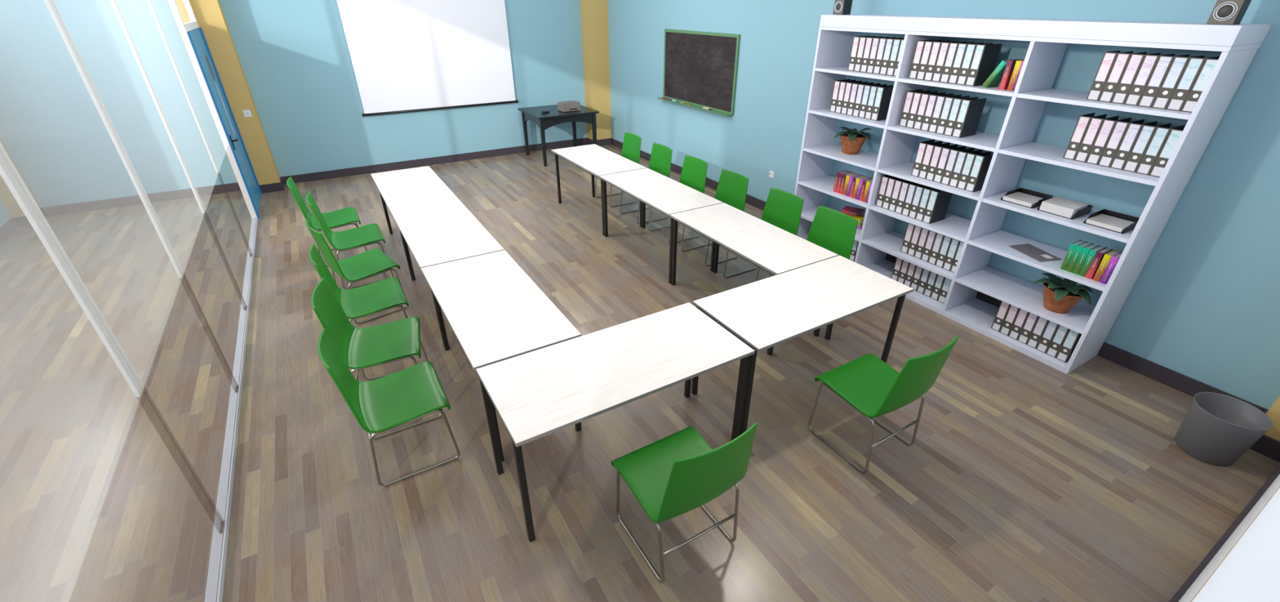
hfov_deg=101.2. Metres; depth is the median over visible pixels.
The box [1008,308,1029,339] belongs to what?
binder
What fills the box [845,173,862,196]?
book
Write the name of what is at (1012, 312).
binder
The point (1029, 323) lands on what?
binder
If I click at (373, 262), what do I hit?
chair
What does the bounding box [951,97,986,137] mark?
binder
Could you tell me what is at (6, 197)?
wall
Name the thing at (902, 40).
binder
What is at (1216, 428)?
waste bin
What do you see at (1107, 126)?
binder
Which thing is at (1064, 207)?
paper stack
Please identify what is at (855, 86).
binder
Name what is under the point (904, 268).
binder
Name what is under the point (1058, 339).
binder
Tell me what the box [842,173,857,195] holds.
book
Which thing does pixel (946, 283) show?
binder
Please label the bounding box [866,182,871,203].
book
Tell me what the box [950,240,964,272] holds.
binder
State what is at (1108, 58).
binder
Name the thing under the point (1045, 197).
tray
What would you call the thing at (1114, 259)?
book
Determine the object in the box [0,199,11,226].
wall
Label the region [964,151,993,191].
binder
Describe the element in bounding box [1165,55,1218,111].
binder
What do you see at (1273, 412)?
wall
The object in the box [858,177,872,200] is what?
book
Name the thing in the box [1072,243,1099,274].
book
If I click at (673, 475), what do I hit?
chair
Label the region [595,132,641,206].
chair
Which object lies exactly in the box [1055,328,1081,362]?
binder
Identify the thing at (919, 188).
binder
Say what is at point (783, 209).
chair
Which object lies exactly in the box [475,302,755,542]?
meeting table
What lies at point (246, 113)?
light switch
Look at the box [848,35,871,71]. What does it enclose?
binder
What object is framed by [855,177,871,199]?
book
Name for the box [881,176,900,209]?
binder
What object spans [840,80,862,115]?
binder
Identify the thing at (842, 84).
binder
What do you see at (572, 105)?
printer
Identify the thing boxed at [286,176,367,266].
chair
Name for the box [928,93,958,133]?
binder
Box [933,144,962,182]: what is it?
binder
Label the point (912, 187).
binder
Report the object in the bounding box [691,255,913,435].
meeting table
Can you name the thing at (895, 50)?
binder
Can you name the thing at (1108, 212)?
tray
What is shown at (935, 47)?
binder
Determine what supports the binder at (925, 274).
on the bookcase
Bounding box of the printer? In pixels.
[557,100,580,112]
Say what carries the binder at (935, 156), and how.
on the bookcase
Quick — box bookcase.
[794,14,1271,373]
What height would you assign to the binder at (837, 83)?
0.296 m
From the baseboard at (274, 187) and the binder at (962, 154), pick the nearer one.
the binder at (962, 154)
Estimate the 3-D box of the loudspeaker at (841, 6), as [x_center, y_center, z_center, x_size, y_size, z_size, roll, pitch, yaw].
[1.962,-2.880,5.074,0.120,0.210,0.116,-16,34,-26]
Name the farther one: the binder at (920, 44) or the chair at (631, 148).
the chair at (631, 148)
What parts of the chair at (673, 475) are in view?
leg frame, seat, backrest, leg frame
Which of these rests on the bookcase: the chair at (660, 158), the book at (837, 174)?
the book at (837, 174)
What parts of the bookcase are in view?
panel, shelf, shelf, shelf, shelf, shelf, shelf, shelf, shelf, shelf, shelf, shelf, shelf, shelf, shelf, shelf, panel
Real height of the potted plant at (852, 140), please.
0.254 m
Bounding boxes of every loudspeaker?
[832,0,852,14]
[1206,0,1251,24]
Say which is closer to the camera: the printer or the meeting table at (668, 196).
the meeting table at (668, 196)
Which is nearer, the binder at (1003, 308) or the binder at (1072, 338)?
the binder at (1072, 338)
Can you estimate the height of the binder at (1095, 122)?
0.296 m
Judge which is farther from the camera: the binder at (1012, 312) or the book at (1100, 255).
the binder at (1012, 312)
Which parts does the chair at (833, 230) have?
backrest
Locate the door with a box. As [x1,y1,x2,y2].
[167,0,262,220]
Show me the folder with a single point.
(1029, 250)
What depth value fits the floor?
3.37 m
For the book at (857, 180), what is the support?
on the bookcase
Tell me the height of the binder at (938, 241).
0.296 m
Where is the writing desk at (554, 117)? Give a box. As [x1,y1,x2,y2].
[517,104,599,166]
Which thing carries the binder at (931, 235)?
on the bookcase
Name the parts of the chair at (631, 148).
leg frame, leg frame, backrest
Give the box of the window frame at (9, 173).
[0,0,257,601]
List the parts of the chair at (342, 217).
backrest, seat, leg frame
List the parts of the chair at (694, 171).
leg frame, leg frame, backrest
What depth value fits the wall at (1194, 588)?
2.09 m
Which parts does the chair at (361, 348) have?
backrest, leg frame, seat, leg frame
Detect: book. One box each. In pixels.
[833,169,848,191]
[835,170,853,193]
[839,172,853,194]
[840,205,865,216]
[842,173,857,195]
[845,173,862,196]
[846,213,864,223]
[848,174,866,197]
[852,175,867,198]
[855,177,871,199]
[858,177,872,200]
[862,179,872,202]
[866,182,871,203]
[982,59,1008,88]
[998,58,1023,89]
[1007,60,1024,91]
[1012,61,1023,91]
[1060,239,1087,270]
[1066,241,1092,272]
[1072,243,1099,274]
[1078,244,1106,276]
[1084,247,1112,279]
[1093,248,1120,281]
[1099,251,1122,284]
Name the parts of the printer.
lid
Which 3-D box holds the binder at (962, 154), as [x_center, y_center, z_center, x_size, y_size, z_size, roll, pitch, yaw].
[2.777,-1.137,4.489,0.226,0.296,0.071,-16,34,-26]
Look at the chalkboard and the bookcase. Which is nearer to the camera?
the bookcase
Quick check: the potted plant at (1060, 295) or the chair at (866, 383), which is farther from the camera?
the potted plant at (1060, 295)
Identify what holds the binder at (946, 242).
on the bookcase
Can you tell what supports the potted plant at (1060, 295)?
on the bookcase
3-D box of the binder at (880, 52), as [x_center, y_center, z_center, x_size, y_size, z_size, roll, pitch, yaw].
[2.279,-2.255,4.842,0.226,0.296,0.071,-16,34,-26]
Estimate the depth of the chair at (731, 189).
5.73 m
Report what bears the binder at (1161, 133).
on the bookcase
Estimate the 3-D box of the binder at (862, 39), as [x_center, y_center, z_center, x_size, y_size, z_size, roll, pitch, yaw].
[2.168,-2.347,5.003,0.226,0.296,0.071,-16,34,-26]
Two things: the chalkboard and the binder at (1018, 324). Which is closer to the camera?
the binder at (1018, 324)
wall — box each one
[0,0,586,207]
[0,138,40,217]
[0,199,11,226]
[174,0,279,185]
[580,0,611,139]
[607,0,1279,408]
[1177,473,1279,601]
[1264,395,1279,440]
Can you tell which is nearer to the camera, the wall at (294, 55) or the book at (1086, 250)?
the book at (1086, 250)
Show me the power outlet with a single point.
(771, 173)
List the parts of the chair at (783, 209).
leg frame, leg frame, backrest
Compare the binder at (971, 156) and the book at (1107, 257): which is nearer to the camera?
the book at (1107, 257)
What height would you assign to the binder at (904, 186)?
0.296 m
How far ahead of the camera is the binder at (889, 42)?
4.74 m
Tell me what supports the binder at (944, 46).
on the bookcase
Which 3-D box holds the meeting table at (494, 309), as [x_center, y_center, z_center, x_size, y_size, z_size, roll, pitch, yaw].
[-0.999,0.302,3.739,0.650,0.750,1.436,-16,34,-26]
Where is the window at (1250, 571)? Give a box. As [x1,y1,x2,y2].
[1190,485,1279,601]
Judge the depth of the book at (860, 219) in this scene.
5.57 m
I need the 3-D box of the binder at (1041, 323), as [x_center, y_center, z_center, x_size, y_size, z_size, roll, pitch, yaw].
[3.278,0.215,4.256,0.226,0.296,0.071,-16,34,-26]
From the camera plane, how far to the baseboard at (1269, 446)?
2.83 m
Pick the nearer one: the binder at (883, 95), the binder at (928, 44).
the binder at (928, 44)
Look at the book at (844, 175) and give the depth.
5.44 m
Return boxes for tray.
[657,97,732,116]
[1000,187,1053,208]
[1036,204,1093,219]
[1083,208,1139,234]
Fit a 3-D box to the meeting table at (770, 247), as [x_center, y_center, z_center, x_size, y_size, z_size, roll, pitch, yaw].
[0.923,-0.261,4.727,0.650,0.750,1.434,-16,34,-26]
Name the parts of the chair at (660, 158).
leg frame, leg frame, backrest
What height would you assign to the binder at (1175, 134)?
0.296 m
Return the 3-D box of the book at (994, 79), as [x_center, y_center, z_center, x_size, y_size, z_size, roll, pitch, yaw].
[2.771,-1.751,4.055,0.155,0.200,0.128,-16,34,-26]
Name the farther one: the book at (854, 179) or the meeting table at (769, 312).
the book at (854, 179)
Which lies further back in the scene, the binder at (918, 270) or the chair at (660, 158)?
the chair at (660, 158)
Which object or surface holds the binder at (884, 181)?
on the bookcase
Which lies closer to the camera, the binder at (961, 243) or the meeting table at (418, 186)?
the binder at (961, 243)
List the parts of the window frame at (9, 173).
floor rail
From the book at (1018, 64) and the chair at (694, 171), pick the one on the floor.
the chair at (694, 171)
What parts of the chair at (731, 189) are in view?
leg frame, leg frame, backrest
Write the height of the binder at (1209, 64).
0.296 m
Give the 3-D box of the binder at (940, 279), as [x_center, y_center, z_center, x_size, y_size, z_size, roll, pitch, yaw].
[2.869,-0.175,4.940,0.226,0.296,0.071,-16,34,-26]
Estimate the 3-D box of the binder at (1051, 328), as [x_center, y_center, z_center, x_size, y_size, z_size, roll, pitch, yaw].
[3.315,0.246,4.202,0.226,0.296,0.071,-16,34,-26]
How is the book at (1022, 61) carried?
on the bookcase
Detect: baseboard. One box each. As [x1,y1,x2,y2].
[0,208,47,243]
[40,137,611,216]
[259,177,284,193]
[610,137,1266,412]
[1168,408,1279,601]
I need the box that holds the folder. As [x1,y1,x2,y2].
[1008,243,1062,262]
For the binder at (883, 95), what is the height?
0.296 m
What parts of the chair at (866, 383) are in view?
leg frame, seat, leg frame, backrest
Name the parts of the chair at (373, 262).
backrest, leg frame, seat, leg frame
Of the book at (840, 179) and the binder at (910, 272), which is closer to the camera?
the binder at (910, 272)
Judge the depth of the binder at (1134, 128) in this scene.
3.51 m
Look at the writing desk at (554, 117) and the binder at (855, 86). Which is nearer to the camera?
the binder at (855, 86)
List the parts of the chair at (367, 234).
backrest, seat, leg frame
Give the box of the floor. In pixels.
[0,144,1279,601]
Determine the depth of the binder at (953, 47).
4.27 m
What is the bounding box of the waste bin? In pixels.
[1173,391,1272,466]
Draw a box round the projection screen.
[336,0,518,116]
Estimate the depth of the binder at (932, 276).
4.95 m
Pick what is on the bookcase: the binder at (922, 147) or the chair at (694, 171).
the binder at (922, 147)
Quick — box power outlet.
[768,170,774,177]
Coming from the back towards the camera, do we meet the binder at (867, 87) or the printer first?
the printer
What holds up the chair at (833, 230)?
on the floor
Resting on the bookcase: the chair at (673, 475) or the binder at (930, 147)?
the binder at (930, 147)
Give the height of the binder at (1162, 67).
0.296 m
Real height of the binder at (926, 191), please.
0.296 m
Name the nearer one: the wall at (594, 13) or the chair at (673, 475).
the chair at (673, 475)
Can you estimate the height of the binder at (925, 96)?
0.296 m
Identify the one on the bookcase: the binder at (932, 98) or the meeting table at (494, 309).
the binder at (932, 98)
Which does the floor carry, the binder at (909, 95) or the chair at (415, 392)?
the chair at (415, 392)
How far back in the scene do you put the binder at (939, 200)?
4.72 m
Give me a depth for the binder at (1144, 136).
3.45 m
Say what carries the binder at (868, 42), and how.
on the bookcase
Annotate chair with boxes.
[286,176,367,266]
[305,218,407,324]
[306,191,393,288]
[308,243,408,321]
[311,277,428,379]
[317,328,460,485]
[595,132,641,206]
[610,422,757,582]
[620,142,672,223]
[648,155,707,243]
[680,168,748,266]
[723,187,804,281]
[768,205,858,276]
[808,335,959,472]
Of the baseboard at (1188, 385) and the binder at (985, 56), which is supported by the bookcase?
the binder at (985, 56)
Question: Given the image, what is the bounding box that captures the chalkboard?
[657,29,740,116]
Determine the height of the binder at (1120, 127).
0.296 m
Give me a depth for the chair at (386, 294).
4.14 m
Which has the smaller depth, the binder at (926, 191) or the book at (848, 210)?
the binder at (926, 191)
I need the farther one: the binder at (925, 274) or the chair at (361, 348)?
the binder at (925, 274)
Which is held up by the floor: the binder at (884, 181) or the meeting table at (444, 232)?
the meeting table at (444, 232)
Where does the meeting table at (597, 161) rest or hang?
on the floor
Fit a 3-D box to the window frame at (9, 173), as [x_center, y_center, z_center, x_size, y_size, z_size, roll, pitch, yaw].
[-2.914,-0.823,2.936,0.058,3.500,8.170,-16,34,-26]
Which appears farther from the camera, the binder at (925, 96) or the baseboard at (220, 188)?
the baseboard at (220, 188)
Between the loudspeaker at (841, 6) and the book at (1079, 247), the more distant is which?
the loudspeaker at (841, 6)
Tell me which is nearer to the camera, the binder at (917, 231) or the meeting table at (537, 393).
the meeting table at (537, 393)
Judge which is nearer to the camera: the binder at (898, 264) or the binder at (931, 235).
the binder at (931, 235)
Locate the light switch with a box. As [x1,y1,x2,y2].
[242,110,252,117]
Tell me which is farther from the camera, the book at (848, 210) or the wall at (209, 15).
the wall at (209, 15)
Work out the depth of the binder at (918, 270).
5.06 m
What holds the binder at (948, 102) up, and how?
on the bookcase
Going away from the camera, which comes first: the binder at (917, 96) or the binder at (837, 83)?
the binder at (917, 96)
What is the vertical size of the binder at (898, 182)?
0.296 m
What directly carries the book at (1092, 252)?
on the bookcase
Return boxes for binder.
[829,79,850,112]
[835,80,857,113]
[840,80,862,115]
[846,81,869,115]
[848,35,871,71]
[849,239,858,261]
[852,82,875,116]
[853,35,875,71]
[857,83,883,118]
[860,36,884,72]
[864,84,890,119]
[866,36,888,73]
[871,84,893,120]
[872,37,898,74]
[875,174,893,207]
[879,37,902,75]
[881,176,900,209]
[886,38,904,75]
[888,178,906,211]
[891,257,902,280]
[893,39,903,76]
[894,180,914,213]
[897,259,909,284]
[898,88,924,127]
[900,222,915,253]
[901,182,919,216]
[903,262,915,287]
[906,90,933,128]
[906,225,921,256]
[908,40,937,79]
[908,184,928,218]
[910,265,923,290]
[911,139,937,177]
[913,91,943,129]
[914,227,928,258]
[915,40,942,79]
[915,186,934,221]
[916,268,930,293]
[918,141,946,178]
[920,92,947,131]
[920,230,936,262]
[922,188,951,223]
[923,271,937,297]
[924,40,957,80]
[925,142,954,181]
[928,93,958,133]
[928,232,944,265]
[930,274,945,300]
[931,40,960,82]
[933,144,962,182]
[935,94,968,134]
[935,235,951,267]
[937,277,951,302]
[939,41,966,83]
[940,146,971,185]
[942,238,959,271]
[943,95,973,136]
[947,42,982,84]
[948,147,980,187]
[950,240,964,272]
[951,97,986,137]
[956,42,986,85]
[956,149,990,190]
[964,43,1001,86]
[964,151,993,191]
[991,300,1010,331]
[999,304,1019,335]
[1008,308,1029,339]
[1017,312,1038,344]
[1026,315,1048,348]
[1035,320,1058,353]
[1045,324,1069,357]
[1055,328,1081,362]
[1062,112,1104,159]
[1074,114,1116,162]
[1085,115,1129,164]
[1086,50,1128,101]
[1097,51,1142,102]
[1097,117,1142,167]
[1110,119,1157,169]
[1111,52,1155,104]
[1122,120,1168,172]
[1124,53,1170,106]
[1135,123,1184,175]
[1137,53,1186,107]
[1148,124,1185,177]
[1151,54,1202,109]
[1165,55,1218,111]
[1180,56,1219,112]
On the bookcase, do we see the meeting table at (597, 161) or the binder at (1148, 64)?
the binder at (1148, 64)
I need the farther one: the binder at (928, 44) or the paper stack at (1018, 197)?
the binder at (928, 44)
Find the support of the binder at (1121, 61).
on the bookcase
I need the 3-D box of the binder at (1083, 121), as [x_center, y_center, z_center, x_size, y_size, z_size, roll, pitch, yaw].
[3.187,-1.179,3.772,0.226,0.296,0.071,-16,34,-26]
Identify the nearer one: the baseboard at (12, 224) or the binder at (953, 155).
the binder at (953, 155)
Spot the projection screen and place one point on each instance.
(406, 55)
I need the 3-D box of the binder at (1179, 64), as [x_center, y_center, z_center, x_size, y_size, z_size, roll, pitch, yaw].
[3.352,-1.365,3.282,0.226,0.296,0.071,-16,34,-26]
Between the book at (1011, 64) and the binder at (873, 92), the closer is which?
the book at (1011, 64)
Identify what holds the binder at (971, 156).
on the bookcase
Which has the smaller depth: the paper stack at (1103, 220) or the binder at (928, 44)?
the paper stack at (1103, 220)
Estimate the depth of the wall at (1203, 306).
4.01 m
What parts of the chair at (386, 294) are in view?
backrest, seat, leg frame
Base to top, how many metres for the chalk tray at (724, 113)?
0.020 m
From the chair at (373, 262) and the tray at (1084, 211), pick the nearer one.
the tray at (1084, 211)
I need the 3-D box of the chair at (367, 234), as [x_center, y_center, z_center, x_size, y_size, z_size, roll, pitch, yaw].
[-2.883,-0.640,5.254,0.555,0.883,0.507,-16,34,-26]
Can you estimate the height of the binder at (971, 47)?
0.296 m
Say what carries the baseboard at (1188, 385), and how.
attached to the wall at (1203, 306)
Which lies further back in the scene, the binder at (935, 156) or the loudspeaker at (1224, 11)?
the binder at (935, 156)
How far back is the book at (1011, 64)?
3.95 m
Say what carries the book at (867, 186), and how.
on the bookcase
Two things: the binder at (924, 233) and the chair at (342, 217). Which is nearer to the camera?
the binder at (924, 233)
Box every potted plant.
[833,126,871,154]
[1031,272,1093,313]
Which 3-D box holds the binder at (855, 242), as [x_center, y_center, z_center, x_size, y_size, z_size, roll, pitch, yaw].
[2.386,-0.595,5.676,0.226,0.296,0.071,-16,34,-26]
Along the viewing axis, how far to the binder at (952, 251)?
4.68 m
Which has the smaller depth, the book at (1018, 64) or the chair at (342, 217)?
the book at (1018, 64)
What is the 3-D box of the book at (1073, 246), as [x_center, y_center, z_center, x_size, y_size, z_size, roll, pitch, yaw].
[3.238,-0.343,3.930,0.155,0.205,0.039,-16,34,-26]
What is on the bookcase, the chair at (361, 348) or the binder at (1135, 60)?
the binder at (1135, 60)
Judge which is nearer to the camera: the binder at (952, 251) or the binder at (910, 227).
the binder at (952, 251)
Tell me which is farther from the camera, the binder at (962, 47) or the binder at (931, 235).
the binder at (931, 235)
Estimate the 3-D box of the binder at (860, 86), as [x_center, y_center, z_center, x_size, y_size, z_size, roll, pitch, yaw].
[2.220,-1.974,5.165,0.226,0.296,0.071,-16,34,-26]
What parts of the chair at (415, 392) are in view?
backrest, seat, leg frame, leg frame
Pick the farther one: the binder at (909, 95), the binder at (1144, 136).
the binder at (909, 95)
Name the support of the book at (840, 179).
on the bookcase
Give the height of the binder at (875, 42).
0.296 m
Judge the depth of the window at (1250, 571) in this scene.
0.90 m
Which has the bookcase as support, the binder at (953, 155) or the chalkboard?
the binder at (953, 155)
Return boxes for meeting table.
[370,165,458,277]
[390,199,504,347]
[420,249,581,461]
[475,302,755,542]
[551,143,646,235]
[599,168,723,283]
[669,202,838,355]
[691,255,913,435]
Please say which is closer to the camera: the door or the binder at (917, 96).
the binder at (917, 96)
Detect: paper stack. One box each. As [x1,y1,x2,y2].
[1002,191,1042,207]
[1039,196,1088,217]
[1085,213,1134,232]

